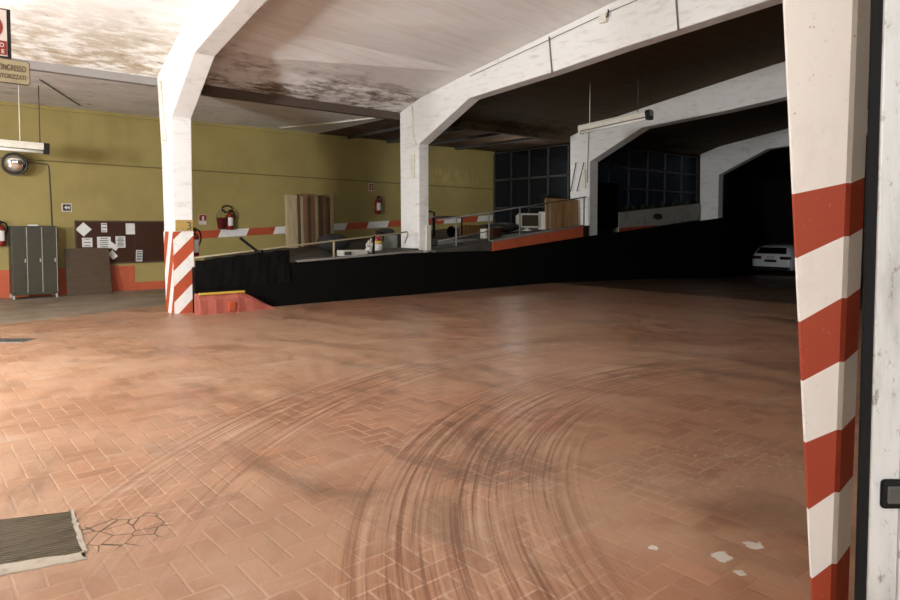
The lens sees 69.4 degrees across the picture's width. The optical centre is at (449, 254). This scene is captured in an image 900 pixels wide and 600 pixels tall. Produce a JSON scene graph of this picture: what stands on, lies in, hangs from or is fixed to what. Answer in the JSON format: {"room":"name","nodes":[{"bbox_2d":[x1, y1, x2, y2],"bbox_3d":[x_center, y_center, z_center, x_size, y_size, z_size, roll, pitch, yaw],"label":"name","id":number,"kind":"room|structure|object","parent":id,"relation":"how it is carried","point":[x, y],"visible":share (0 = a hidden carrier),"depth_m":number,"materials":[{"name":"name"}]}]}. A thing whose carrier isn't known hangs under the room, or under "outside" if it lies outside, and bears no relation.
{"room":"parking garage","nodes":[
{"label":"parking garage","id":0,"kind":"room"},
{"bbox_2d":[0,105,493,281],"bbox_3d":[-8.337,-1.294,15.872,25.900,4.800,0.250,-2,3,-40],"label":"wall","id":1,"kind":"structure","parent":0,"point":[109,168],"depth_m":17.39,"materials":[{"name":"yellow paint"}]},
{"bbox_2d":[0,221,7,245],"bbox_3d":[-9.877,-0.462,14.274,0.228,0.557,0.198,1,3,12],"label":"fire extinguisher","id":2,"kind":"object","parent":1,"relation":"attached to","point":[2,228],"visible":1,"depth_m":14.24,"materials":[{"name":"red metal"}]},
{"bbox_2d":[1,152,27,175],"bbox_3d":[-9.574,-1.975,14.280,0.518,0.500,0.502,-2,3,-40],"label":"mirror","id":3,"kind":"object","parent":1,"relation":"attached to","point":[13,163],"visible":1,"depth_m":14.11,"materials":[{"name":"silver plastic"}]},
{"bbox_2d":[28,162,52,225],"bbox_3d":[-9.360,-1.274,14.822,0.503,1.652,0.024,-2,3,-40],"label":"cable","id":4,"kind":"object","parent":1,"relation":"attached to","point":[28,162],"visible":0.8,"depth_m":14.94,"materials":[{"name":"grey metal"}]},
{"bbox_2d":[61,203,71,211],"bbox_3d":[-8.950,-1.093,15.181,0.210,0.200,0.021,-2,3,-40],"label":"sign","id":5,"kind":"object","parent":1,"relation":"attached to","point":[66,207],"visible":1,"depth_m":15.17,"materials":[{"name":"white plastic"}]},
{"bbox_2d":[0,265,164,297],"bbox_3d":[-10.157,0.669,14.237,8.900,0.621,0.012,-2,3,-40],"label":"baseboard","id":6,"kind":"structure","parent":1,"relation":"attached to","point":[122,277],"depth_m":15.92,"materials":[{"name":"orange paint"}]},
{"bbox_2d":[74,220,164,263],"bbox_3d":[-8.051,-0.302,15.964,2.040,1.050,0.044,-2,3,-40],"label":"noticeboard","id":7,"kind":"object","parent":1,"relation":"attached to","point":[148,237],"visible":0.56,"depth_m":16.10,"materials":[{"name":"brown wood"}]},
{"bbox_2d":[77,222,91,235],"bbox_3d":[-8.674,-0.592,15.387,0.339,0.339,0.014,-2,3,-40],"label":"notice sheet","id":8,"kind":"object","parent":7,"relation":"attached to","point":[83,229],"visible":1,"depth_m":15.39,"materials":[{"name":"paper"}]},
{"bbox_2d":[82,238,92,246],"bbox_3d":[-8.620,-0.284,15.445,0.220,0.220,0.016,-2,3,-40],"label":"notice sheet","id":9,"kind":"object","parent":7,"relation":"attached to","point":[86,242],"visible":1,"depth_m":15.45,"materials":[{"name":"paper"}]},
{"bbox_2d":[97,237,110,247],"bbox_3d":[-8.345,-0.284,15.678,0.300,0.280,0.016,-2,3,-40],"label":"notice sheet","id":10,"kind":"object","parent":7,"relation":"attached to","point":[102,242],"visible":1,"depth_m":15.68,"materials":[{"name":"paper"}]},
{"bbox_2d":[100,238,107,246],"bbox_3d":[-8.340,-0.284,15.672,0.190,0.218,0.001,-2,3,-40],"label":"print","id":11,"kind":"object","parent":10,"relation":"attached to","point":[100,238],"depth_m":15.68},
{"bbox_2d":[101,223,106,231],"bbox_3d":[-8.338,-0.644,15.669,0.130,0.220,0.016,-2,3,-40],"label":"notice sheet","id":12,"kind":"object","parent":7,"relation":"attached to","point":[103,225],"visible":1,"depth_m":15.67,"materials":[{"name":"paper"}]},
{"bbox_2d":[107,242,118,250],"bbox_3d":[-8.201,-0.210,15.806,0.279,0.255,0.014,-2,3,-40],"label":"notice sheet","id":13,"kind":"object","parent":7,"relation":"attached to","point":[113,246],"visible":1,"depth_m":15.82,"materials":[{"name":"paper"}]},
{"bbox_2d":[109,250,116,259],"bbox_3d":[-8.205,0.010,15.812,0.234,0.244,0.014,-2,3,-40],"label":"notice sheet","id":14,"kind":"object","parent":7,"relation":"attached to","point":[112,254],"visible":0.98,"depth_m":15.81,"materials":[{"name":"paper"}]},
{"bbox_2d":[115,236,125,247],"bbox_3d":[-8.067,-0.304,15.914,0.220,0.280,0.016,-2,3,-40],"label":"notice sheet","id":15,"kind":"object","parent":7,"relation":"attached to","point":[120,240],"visible":1,"depth_m":15.92,"materials":[{"name":"paper"}]},
{"bbox_2d":[126,223,134,233],"bbox_3d":[-7.893,-0.631,16.050,0.210,0.270,0.014,-2,3,-40],"label":"notice sheet","id":16,"kind":"object","parent":7,"relation":"attached to","point":[130,227],"visible":1,"depth_m":16.06,"materials":[{"name":"paper"}]},
{"bbox_2d":[136,250,142,260],"bbox_3d":[-7.747,0.033,16.201,0.164,0.288,0.016,-2,3,-40],"label":"notice sheet","id":17,"kind":"object","parent":7,"relation":"attached to","point":[138,252],"visible":1,"depth_m":16.20,"materials":[{"name":"paper"}]},
{"bbox_2d":[199,214,206,224],"bbox_3d":[-6.553,-0.922,17.227,0.200,0.270,0.021,-2,3,-40],"label":"sign","id":18,"kind":"object","parent":1,"relation":"attached to","point":[202,217],"visible":1,"depth_m":17.22,"materials":[{"name":"plastic"}]},
{"bbox_2d":[216,210,225,228],"bbox_3d":[-6.131,-0.934,17.416,0.264,0.507,0.260,-2,3,-40],"label":"bucket","id":19,"kind":"object","parent":1,"relation":"hanging from","point":[221,222],"visible":1,"depth_m":17.34,"materials":[{"name":"red metal"}]},
{"bbox_2d":[226,210,234,229],"bbox_3d":[-5.960,-0.939,17.584,0.228,0.542,0.198,1,3,12],"label":"fire extinguisher","id":20,"kind":"object","parent":1,"relation":"attached to","point":[229,217],"visible":1,"depth_m":17.51,"materials":[{"name":"red metal"}]},
{"bbox_2d":[0,101,494,153],"bbox_3d":[-8.240,-3.387,15.666,25.900,0.080,0.050,-2,3,-40],"label":"trim","id":21,"kind":"structure","parent":1,"relation":"attached to","point":[1,102],"depth_m":17.32,"materials":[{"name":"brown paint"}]},
{"bbox_2d":[196,215,492,238],"bbox_3d":[-2.843,-0.903,20.392,11.600,0.778,0.008,-2,3,-40],"label":"trim","id":22,"kind":"structure","parent":1,"relation":"attached to","point":[396,223],"depth_m":19.95,"materials":[{"name":"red paint"}]},
{"bbox_2d":[369,183,373,190],"bbox_3d":[-2.495,-2.132,20.625,0.200,0.240,0.021,-2,3,-40],"label":"sign","id":23,"kind":"object","parent":1,"relation":"attached to","point":[371,185],"visible":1,"depth_m":20.62,"materials":[{"name":"plastic"}]},
{"bbox_2d":[347,126,399,138],"bbox_3d":[-1.747,-3.510,18.384,0.120,0.070,4.190,-2,3,-40],"label":"trim","id":24,"kind":"structure","parent":1,"relation":"attached to","point":[398,127],"depth_m":18.81,"materials":[{"name":"grey metal"}]},
{"bbox_2d":[374,196,381,213],"bbox_3d":[-2.301,-1.569,20.667,0.238,0.573,0.207,0,3,11],"label":"fire extinguisher","id":25,"kind":"object","parent":1,"relation":"attached to","point":[378,203],"visible":1,"depth_m":20.59,"materials":[{"name":"red metal"}]},
{"bbox_2d":[386,128,464,142],"bbox_3d":[-0.642,-3.551,19.322,0.120,0.070,4.190,-2,3,-40],"label":"trim","id":26,"kind":"structure","parent":1,"relation":"attached to","point":[456,129],"depth_m":18.62,"materials":[{"name":"grey metal"}]},
{"bbox_2d":[429,133,503,145],"bbox_3d":[0.463,-3.592,20.260,0.120,0.070,4.190,-2,3,-40],"label":"trim","id":27,"kind":"structure","parent":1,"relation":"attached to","point":[491,134],"depth_m":20.18,"materials":[{"name":"grey metal"}]},
{"bbox_2d":[455,137,534,149],"bbox_3d":[1.568,-3.633,21.198,0.120,0.070,4.190,-2,3,-40],"label":"trim","id":28,"kind":"structure","parent":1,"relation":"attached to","point":[527,138],"depth_m":21.28,"materials":[{"name":"grey metal"}]},
{"bbox_2d":[0,270,862,599],"bbox_3d":[7.921,1.578,11.993,45.500,1.000,26.900,-2,3,-40],"label":"floor","id":29,"kind":"structure","parent":0,"point":[546,441],"depth_m":4.76,"materials":[{"name":"tile"}]},
{"bbox_2d":[0,338,36,342],"bbox_3d":[-6.311,1.200,9.087,0.880,0.009,0.320,0,3,0],"label":"grate","id":30,"kind":"object","parent":29,"relation":"on","point":[2,340],"visible":1,"depth_m":9.06,"materials":[{"name":"metal"}]},
{"bbox_2d":[8,226,58,299],"bbox_3d":[-9.320,0.166,14.536,0.870,1.600,0.528,-2,3,-40],"label":"cabinet","id":31,"kind":"object","parent":29,"relation":"on","point":[33,267],"visible":1,"depth_m":14.34,"materials":[{"name":"grey metal"}]},
{"bbox_2d":[0,509,87,575],"bbox_3d":[-2.645,1.458,3.148,1.580,0.011,0.884,-1,3,-27],"label":"drain cover","id":32,"kind":"object","parent":29,"relation":"on","point":[27,543],"visible":1,"depth_m":3.26,"materials":[{"name":"grey metal"}]},
{"bbox_2d":[64,248,111,295],"bbox_3d":[-8.497,0.397,15.276,0.930,1.085,0.276,-2,3,-40],"label":"wood panel","id":33,"kind":"object","parent":29,"relation":"on","point":[88,271],"visible":1,"depth_m":15.25,"materials":[{"name":"brown wood"}]},
{"bbox_2d":[157,0,266,313],"bbox_3d":[1.742,-1.637,4.029,0.376,6.120,21.988,-2,3,-40],"label":"support pillar","id":34,"kind":"structure","parent":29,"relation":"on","point":[209,25],"depth_m":11.73,"materials":[{"name":"concrete"}]},
{"bbox_2d":[159,81,165,131],"bbox_3d":[-5.284,-2.713,11.950,0.032,0.987,0.251,-2,3,-40],"label":"conduit","id":35,"kind":"object","parent":34,"relation":"attached to","point":[159,81],"visible":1,"depth_m":11.95,"materials":[{"name":"white plastic"}]},
{"bbox_2d":[162,131,166,140],"bbox_3d":[-5.219,-2.160,11.873,0.068,0.160,0.140,-2,3,-40],"label":"junction box","id":36,"kind":"object","parent":34,"relation":"attached to","point":[164,134],"visible":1,"depth_m":11.82,"materials":[{"name":"white plastic"}]},
{"bbox_2d":[175,220,192,230],"bbox_3d":[-4.854,-0.528,11.872,0.310,0.200,0.026,-2,3,-40],"label":"number plate","id":37,"kind":"object","parent":34,"relation":"attached to","point":[180,225],"visible":1,"depth_m":11.86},
{"bbox_2d":[193,228,201,258],"bbox_3d":[-4.843,-0.211,12.296,0.219,0.589,0.189,1,3,12],"label":"fire extinguisher","id":38,"kind":"object","parent":34,"relation":"attached to","point":[197,243],"visible":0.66,"depth_m":12.25,"materials":[{"name":"red metal"}]},
{"bbox_2d":[194,290,273,314],"bbox_3d":[-4.031,0.872,12.208,1.400,0.392,0.372,-2,3,-40],"label":"kerb","id":39,"kind":"object","parent":29,"relation":"on","point":[209,303],"visible":1,"depth_m":11.96,"materials":[{"name":"red paint"}]},
{"bbox_2d":[204,223,588,261],"bbox_3d":[-0.787,-0.069,18.764,10.680,1.700,5.175,-2,3,-40],"label":"ramp","id":40,"kind":"object","parent":29,"relation":"on","point":[308,252],"visible":0.12,"depth_m":17.20,"materials":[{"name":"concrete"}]},
{"bbox_2d":[284,195,297,247],"bbox_3d":[-4.388,-0.910,17.974,0.297,1.474,0.211,-2,3,-40],"label":"board","id":41,"kind":"object","parent":40,"relation":"on","point":[291,223],"visible":0.97,"depth_m":17.90,"materials":[{"name":"brown wood"}]},
{"bbox_2d":[294,194,300,246],"bbox_3d":[-4.243,-0.935,18.111,0.097,1.479,0.211,-2,3,-40],"label":"board","id":42,"kind":"object","parent":40,"relation":"on","point":[298,195],"visible":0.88,"depth_m":18.06,"materials":[{"name":"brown wood"}]},
{"bbox_2d":[300,196,303,246],"bbox_3d":[-4.178,-0.912,18.182,0.087,1.411,0.209,-2,3,-40],"label":"board","id":43,"kind":"object","parent":40,"relation":"on","point":[301,197],"visible":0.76,"depth_m":18.11,"materials":[{"name":"brown wood"}]},
{"bbox_2d":[301,193,308,246],"bbox_3d":[-4.079,-0.963,18.234,0.127,1.489,0.211,-2,3,-40],"label":"board","id":44,"kind":"object","parent":40,"relation":"on","point":[305,204],"visible":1,"depth_m":18.16,"materials":[{"name":"brown wood"}]},
{"bbox_2d":[307,197,311,245],"bbox_3d":[-3.998,-0.922,18.318,0.097,1.382,0.208,-2,3,-40],"label":"board","id":45,"kind":"object","parent":40,"relation":"on","point":[308,198],"visible":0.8,"depth_m":18.26,"materials":[{"name":"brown wood"}]},
{"bbox_2d":[308,194,315,245],"bbox_3d":[-3.915,-0.976,18.404,0.137,1.461,0.210,-2,3,-40],"label":"board","id":46,"kind":"object","parent":40,"relation":"on","point":[312,196],"visible":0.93,"depth_m":18.35,"materials":[{"name":"brown wood"}]},
{"bbox_2d":[315,196,318,244],"bbox_3d":[-3.811,-0.951,18.460,0.087,1.387,0.208,-2,3,-40],"label":"board","id":47,"kind":"object","parent":40,"relation":"on","point":[316,197],"visible":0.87,"depth_m":18.39,"materials":[{"name":"brown wood"}]},
{"bbox_2d":[318,195,322,237],"bbox_3d":[-3.728,-0.973,18.546,0.147,1.403,0.208,-2,3,-40],"label":"board","id":48,"kind":"object","parent":40,"relation":"on","point":[320,203],"visible":0.56,"depth_m":18.48,"materials":[{"name":"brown wood"}]},
{"bbox_2d":[320,195,326,235],"bbox_3d":[-3.629,-0.992,18.645,0.127,1.408,0.208,-2,3,-40],"label":"board","id":49,"kind":"object","parent":40,"relation":"on","point":[323,196],"visible":0.55,"depth_m":18.57,"materials":[{"name":"brown wood"}]},
{"bbox_2d":[326,197,330,234],"bbox_3d":[-3.525,-0.971,18.702,0.097,1.342,0.206,-2,3,-40],"label":"board","id":50,"kind":"object","parent":40,"relation":"on","point":[327,198],"visible":0.56,"depth_m":18.63,"materials":[{"name":"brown wood"}]},
{"bbox_2d":[327,194,333,233],"bbox_3d":[-3.450,-1.022,18.781,0.117,1.418,0.209,-2,3,-40],"label":"board","id":51,"kind":"object","parent":40,"relation":"on","point":[328,195],"visible":0.54,"depth_m":18.71,"materials":[{"name":"brown wood"}]},
{"bbox_2d":[317,234,349,252],"bbox_3d":[-2.784,-0.270,15.481,0.864,0.457,0.600,-2,3,-40],"label":"heap","id":52,"kind":"object","parent":40,"relation":"on","point":[339,245],"visible":0.81,"depth_m":15.25,"materials":[{"name":"fabric"}]},
{"bbox_2d":[337,249,367,255],"bbox_3d":[-2.204,-0.036,14.699,0.660,0.130,0.262,-2,3,-40],"label":"flat box","id":53,"kind":"object","parent":40,"relation":"on","point":[361,251],"visible":0.82,"depth_m":14.56,"materials":[{"name":"white cardboard"}]},
{"bbox_2d":[365,238,372,252],"bbox_3d":[-1.855,-0.193,14.964,0.218,0.356,0.144,-2,3,-40],"label":"rag","id":54,"kind":"object","parent":40,"relation":"on","point":[369,245],"visible":0.94,"depth_m":14.92,"materials":[{"name":"white fabric"}]},
{"bbox_2d":[372,231,383,250],"bbox_3d":[-1.734,-0.312,15.579,0.251,0.495,0.236,1,3,11],"label":"fire extinguisher","id":55,"kind":"object","parent":40,"relation":"on","point":[378,239],"visible":0.77,"depth_m":15.48,"materials":[{"name":"metal"}]},
{"bbox_2d":[372,228,396,248],"bbox_3d":[-1.607,-0.386,16.028,0.492,0.512,0.486,-2,3,-40],"label":"crate","id":56,"kind":"object","parent":40,"relation":"on","point":[390,241],"visible":0.57,"depth_m":15.87,"materials":[{"name":"grey plastic"}]},
{"bbox_2d":[429,210,464,237],"bbox_3d":[-0.221,-0.847,18.229,1.304,0.760,0.600,-2,3,-40],"label":"cart","id":57,"kind":"object","parent":40,"relation":"on","point":[450,230],"visible":0.86,"depth_m":18.00,"materials":[{"name":"grey metal"}]},
{"bbox_2d":[431,239,477,244],"bbox_3d":[0.102,-0.318,16.523,1.350,0.137,0.350,-2,3,-40],"label":"timber baulk","id":58,"kind":"object","parent":40,"relation":"on","point":[433,241],"visible":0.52,"depth_m":16.15,"materials":[{"name":"grey wood"}]},
{"bbox_2d":[459,225,479,234],"bbox_3d":[0.568,-0.709,18.972,0.450,0.300,0.400,-2,3,-40],"label":"carton","id":59,"kind":"object","parent":40,"relation":"on","point":[467,229],"visible":0.72,"depth_m":18.80,"materials":[{"name":"brown cardboard"}]},
{"bbox_2d":[480,229,487,237],"bbox_3d":[0.901,-0.551,17.187,0.220,0.255,0.220,-2,3,-40],"label":"paint can","id":60,"kind":"object","parent":40,"relation":"on","point":[482,235],"visible":0.93,"depth_m":17.10,"materials":[{"name":"white plastic"}]},
{"bbox_2d":[485,227,501,237],"bbox_3d":[1.164,-0.586,17.448,0.340,0.280,0.300,-2,3,-40],"label":"crate","id":61,"kind":"object","parent":40,"relation":"on","point":[494,231],"visible":0.66,"depth_m":17.31,"materials":[{"name":"brown wood"}]},
{"bbox_2d":[485,223,518,231],"bbox_3d":[1.493,-0.769,18.579,1.204,0.281,0.658,-2,3,-40],"label":"pile","id":62,"kind":"object","parent":40,"relation":"on","point":[506,227],"visible":0.71,"depth_m":18.38,"materials":[{"name":"fabric"}]},
{"bbox_2d":[516,213,539,230],"bbox_3d":[2.248,-0.946,19.110,0.700,0.515,0.442,-1,3,-26],"label":"computer monitor","id":63,"kind":"object","parent":40,"relation":"on","point":[528,220],"visible":0.93,"depth_m":18.95,"materials":[{"name":"white plastic"}]},
{"bbox_2d":[538,212,545,228],"bbox_3d":[2.744,-0.998,19.201,0.120,0.520,0.250,-2,3,-40],"label":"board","id":64,"kind":"object","parent":40,"relation":"on","point":[542,214],"visible":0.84,"depth_m":19.13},
{"bbox_2d":[541,195,559,211],"bbox_3d":[2.994,-1.273,19.335,0.550,0.982,0.250,-2,3,-40],"label":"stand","id":65,"kind":"object","parent":40,"relation":"on","point":[543,197],"visible":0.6,"depth_m":19.21,"materials":[{"name":"black metal"}]},
{"bbox_2d":[545,198,578,228],"bbox_3d":[3.317,-1.193,19.206,1.470,0.892,0.061,-2,3,-40],"label":"plywood sheet","id":66,"kind":"object","parent":40,"relation":"on","point":[563,213],"visible":0.76,"depth_m":19.16,"materials":[{"name":"brown wood"}]},
{"bbox_2d":[597,182,617,227],"bbox_3d":[4.825,-1.592,20.990,1.900,1.450,0.100,-2,3,-40],"label":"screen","id":67,"kind":"object","parent":40,"relation":"on","point":[607,202],"visible":0.64,"depth_m":21.19,"materials":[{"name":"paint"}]},
{"bbox_2d":[400,0,782,252],"bbox_3d":[6.001,-1.635,7.646,0.390,5.800,21.980,-2,3,-40],"label":"support beam","id":68,"kind":"structure","parent":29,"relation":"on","point":[637,24],"depth_m":12.43,"materials":[{"name":"concrete"}]},
{"bbox_2d":[412,106,416,145],"bbox_3d":[-0.849,-3.047,15.399,0.032,0.957,0.181,-2,3,-40],"label":"conduit","id":69,"kind":"object","parent":68,"relation":"attached to","point":[412,106],"visible":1,"depth_m":15.42,"materials":[{"name":"white plastic"}]},
{"bbox_2d":[548,36,552,73],"bbox_3d":[1.878,-3.724,12.152,0.029,0.703,0.108,-2,3,-40],"label":"conduit","id":70,"kind":"object","parent":68,"relation":"attached to","point":[549,36],"visible":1,"depth_m":12.14,"materials":[{"name":"grey metal"}]},
{"bbox_2d":[471,0,636,75],"bbox_3d":[2.372,-4.061,11.560,0.012,0.733,6.001,-2,3,-40],"label":"cable","id":71,"kind":"object","parent":68,"relation":"attached to","point":[635,0],"visible":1,"depth_m":12.04,"materials":[{"name":"grey metal"}]},
{"bbox_2d":[599,9,608,23],"bbox_3d":[2.663,-4.087,11.178,0.084,0.191,0.196,-2,3,-40],"label":"junction box","id":72,"kind":"object","parent":68,"relation":"attached to","point":[603,18],"visible":1,"depth_m":11.16,"materials":[{"name":"white plastic"}]},
{"bbox_2d":[675,0,678,30],"bbox_3d":[3.546,-3.903,10.180,0.029,0.792,0.098,-2,3,-40],"label":"conduit","id":73,"kind":"object","parent":68,"relation":"attached to","point":[675,0],"visible":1,"depth_m":10.17,"materials":[{"name":"grey metal"}]},
{"bbox_2d":[612,203,699,232],"bbox_3d":[7.524,-0.512,23.423,5.200,2.780,0.322,-2,3,-40],"label":"wall","id":74,"kind":"structure","parent":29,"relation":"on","point":[628,220],"depth_m":23.05,"materials":[{"name":"paint"}]},
{"bbox_2d":[570,61,868,235],"bbox_3d":[10.954,-1.789,11.852,0.450,5.860,21.980,-2,3,-40],"label":"support beam","id":75,"kind":"structure","parent":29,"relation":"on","point":[767,85],"depth_m":17.45,"materials":[{"name":"concrete"}]},
{"bbox_2d":[587,133,588,182],"bbox_3d":[4.146,-2.929,19.521,0.024,1.551,0.074,-2,3,-40],"label":"conduit","id":76,"kind":"object","parent":75,"relation":"attached to","point":[588,133],"visible":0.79,"depth_m":19.53,"materials":[{"name":"grey metal"}]},
{"bbox_2d":[752,244,795,275],"bbox_3d":[15.771,0.199,30.167,4.145,1.370,1.857,-2,3,-40],"label":"parked car","id":77,"kind":"object","parent":29,"relation":"on","point":[772,257],"visible":0.69,"depth_m":28.82,"materials":[{"name":"white paint"}]},
{"bbox_2d":[780,257,790,259],"bbox_3d":[14.673,0.171,28.418,0.160,0.140,0.440,-2,3,-40],"label":"tail light","id":78,"kind":"object","parent":77,"relation":"attached to","point":[781,258],"depth_m":28.34,"materials":[{"name":"red plastic"}]},
{"bbox_2d":[700,109,867,220],"bbox_3d":[16.910,-1.839,16.914,0.360,6.200,21.980,-2,3,-40],"label":"portal","id":79,"kind":"object","parent":29,"relation":"on","point":[715,163],"visible":0.43,"depth_m":24.48,"materials":[{"name":"concrete"}]},
{"bbox_2d":[783,0,870,599],"bbox_3d":[1.447,-1.493,2.667,0.160,5.950,0.542,-2,3,-40],"label":"striped post","id":80,"kind":"object","parent":29,"relation":"on","point":[827,42],"visible":1,"depth_m":2.58,"materials":[{"name":"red paint"}]},
{"bbox_2d":[0,0,867,172],"bbox_3d":[7.759,-4.244,11.930,45.500,1.960,26.400,-2,3,-40],"label":"ceiling","id":81,"kind":"structure","parent":0,"point":[388,55],"depth_m":13.21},
{"bbox_2d":[0,85,49,154],"bbox_3d":[-8.424,-2.624,12.423,1.285,1.330,0.196,-2,3,-40],"label":"fluorescent light","id":82,"kind":"object","parent":81,"relation":"hanging from","point":[12,145],"visible":0.93,"depth_m":12.56,"materials":[{"name":"white metal"}]},
{"bbox_2d":[39,79,79,105],"bbox_3d":[-8.030,-3.317,13.444,0.020,0.022,2.739,-1,3,-16],"label":"cable","id":83,"kind":"object","parent":81,"relation":"attached to","point":[39,79],"visible":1,"depth_m":13.24,"materials":[{"name":"grey metal"}]},
{"bbox_2d":[12,58,156,86],"bbox_3d":[-10.438,-3.078,8.143,12.800,0.160,0.160,-2,3,-40],"label":"beam","id":84,"kind":"structure","parent":81,"relation":"attached to","point":[37,66],"depth_m":11.50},
{"bbox_2d":[200,85,399,120],"bbox_3d":[-3.282,-3.328,14.217,5.260,0.230,0.160,-2,3,-40],"label":"beam","id":85,"kind":"structure","parent":81,"relation":"attached to","point":[211,91],"depth_m":14.06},
{"bbox_2d":[279,117,375,128],"bbox_3d":[-3.049,-3.462,17.042,3.895,0.044,0.135,2,3,32],"label":"conduit","id":86,"kind":"object","parent":81,"relation":"attached to","point":[369,117],"visible":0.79,"depth_m":17.15,"materials":[{"name":"white metal"}]},
{"bbox_2d":[449,120,569,141],"bbox_3d":[1.325,-3.499,18.128,6.110,0.230,0.160,-2,3,-40],"label":"trim","id":87,"kind":"structure","parent":81,"relation":"attached to","point":[457,124],"depth_m":18.31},
{"bbox_2d":[578,63,653,134],"bbox_3d":[3.764,-3.556,14.889,0.196,1.396,1.943,-2,3,-40],"label":"fluorescent light","id":88,"kind":"object","parent":81,"relation":"hanging from","point":[648,114],"visible":1,"depth_m":14.78,"materials":[{"name":"white metal"}]},
{"bbox_2d":[192,218,725,312],"bbox_3d":[2.863,0.039,18.365,19.880,2.320,0.135,-2,3,-40],"label":"wall","id":89,"kind":"structure","parent":0,"point":[696,249],"depth_m":17.31,"materials":[{"name":"black paint"}]},
{"bbox_2d":[194,231,408,258],"bbox_3d":[-2.827,-0.168,13.508,4.899,0.608,0.052,-2,3,-40],"label":"handrail","id":90,"kind":"object","parent":89,"relation":"on","point":[373,236],"visible":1,"depth_m":13.54,"materials":[{"name":"beige metal"}]},
{"bbox_2d":[195,249,289,288],"bbox_3d":[-3.936,0.267,12.478,1.872,0.679,0.034,-2,3,-40],"label":"sheet","id":91,"kind":"object","parent":90,"relation":"hanging from","point":[273,267],"visible":1,"depth_m":12.48,"materials":[{"name":"fabric"}]},
{"bbox_2d":[239,237,257,251],"bbox_3d":[-3.881,-0.191,12.518,0.366,0.300,0.040,-2,3,-40],"label":"barrier arm","id":92,"kind":"object","parent":91,"relation":"on","point":[240,238],"visible":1,"depth_m":12.50,"materials":[{"name":"black plastic"}]},
{"bbox_2d":[295,250,422,261],"bbox_3d":[-1.900,0.026,14.298,3.200,0.170,0.170,-2,3,-40],"label":"kerb","id":93,"kind":"object","parent":89,"relation":"on","point":[411,251],"visible":1,"depth_m":14.13,"materials":[{"name":"concrete"}]},
{"bbox_2d":[430,241,491,251],"bbox_3d":[0.299,-0.195,16.158,1.870,0.240,0.170,-2,3,-40],"label":"kerb","id":94,"kind":"object","parent":89,"relation":"on","point":[486,245],"visible":1,"depth_m":16.23,"materials":[{"name":"concrete"}]},
{"bbox_2d":[490,225,583,250],"bbox_3d":[2.457,-0.479,17.962,3.690,0.680,0.200,-2,3,-40],"label":"kerb","id":95,"kind":"object","parent":89,"relation":"on","point":[576,231],"visible":0.89,"depth_m":17.84,"materials":[{"name":"red paint"}]},
{"bbox_2d":[438,196,586,245],"bbox_3d":[1.877,-0.888,17.476,5.685,1.510,0.044,-2,3,-40],"label":"handrail","id":96,"kind":"object","parent":95,"relation":"on","point":[455,218],"visible":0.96,"depth_m":16.93,"materials":[{"name":"grey metal"}]},
{"bbox_2d":[597,208,631,234],"bbox_3d":[7.029,-0.018,23.347,6.880,3.200,0.150,-2,3,-40],"label":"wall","id":97,"kind":"structure","parent":0,"point":[599,230],"depth_m":21.61,"materials":[{"name":"black"}]},
{"bbox_2d":[598,147,697,208],"bbox_3d":[7.038,-2.655,23.207,6.800,2.080,0.070,-2,3,-40],"label":"window","id":98,"kind":"structure","parent":97,"relation":"in","point":[608,166],"depth_m":23.23,"materials":[{"name":"grey metal"}]},
{"bbox_2d":[665,156,699,220],"bbox_3d":[9.287,-1.338,26.064,0.150,5.600,1.450,-2,3,-40],"label":"wall","id":99,"kind":"structure","parent":0,"point":[672,164],"depth_m":25.88,"materials":[{"name":"black glass"}]},
{"bbox_2d":[722,167,793,274],"bbox_3d":[13.667,-1.538,30.634,12.450,5.600,0.150,-2,3,-40],"label":"tunnel opening","id":100,"kind":"structure","parent":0,"point":[757,204],"depth_m":31.31,"materials":[{"name":"black"}]},
{"bbox_2d":[725,270,790,275],"bbox_3d":[10.506,1.148,28.949,19.600,0.380,4.400,-2,3,-40],"label":"floor","id":101,"kind":"structure","parent":0,"point":[767,272],"depth_m":30.41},
{"bbox_2d":[861,162,865,269],"bbox_3d":[25.354,-2.265,26.651,0.250,7.400,27.400,-2,3,-40],"label":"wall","id":102,"kind":"structure","parent":0,"point":[862,259],"depth_m":32.21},
{"bbox_3d":[3.077,0.489,22.615,0.120,2.250,4.380,-2,3,-40],"label":"wall","id":103,"kind":"structure","parent":0,"visible":0},
{"bbox_2d":[494,144,569,222],"bbox_3d":[3.077,-2.159,22.500,0.070,3.050,4.380,-2,3,-40],"label":"window","id":104,"kind":"structure","parent":103,"relation":"in","point":[548,176],"depth_m":22.80,"materials":[{"name":"grey metal"}]},
{"bbox_3d":[5.210,-1.423,1.646,5.997,5.900,5.142,-2,3,-40],"label":"wall","id":105,"kind":"structure","parent":0,"visible":0},
{"bbox_2d":[854,0,899,599],"bbox_3d":[1.197,-0.669,1.578,0.324,4.400,0.036,0,3,0],"label":"door frame","id":106,"kind":"structure","parent":105,"relation":"attached to","point":[877,552],"depth_m":1.62,"materials":[{"name":"grey paint"}]},
{"bbox_2d":[887,486,899,503],"bbox_3d":[1.111,0.600,1.620,0.042,0.044,0.008,0,3,0],"label":"door handle","id":107,"kind":"object","parent":105,"relation":"attached to","point":[893,492],"depth_m":1.62,"materials":[{"name":"grey metal"}]},
{"bbox_3d":[-4.780,-3.060,6.348,0.024,2.640,0.024,-2,3,-40],"label":"rod","id":108,"kind":"object","parent":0,"visible":0},
{"bbox_2d":[0,8,11,58],"bbox_3d":[-4.643,-2.228,6.451,0.475,0.490,0.047,-2,3,-40],"label":"prohibition sign","id":109,"kind":"object","parent":108,"relation":"hanging from","point":[5,22],"visible":1,"depth_m":6.56,"materials":[{"name":"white plastic"}]},
{"bbox_2d":[0,58,29,85],"bbox_3d":[-4.593,-1.858,6.515,0.652,0.245,0.032,-2,3,-40],"label":"sign","id":110,"kind":"object","parent":108,"relation":"attached to","point":[12,71],"visible":1,"depth_m":6.63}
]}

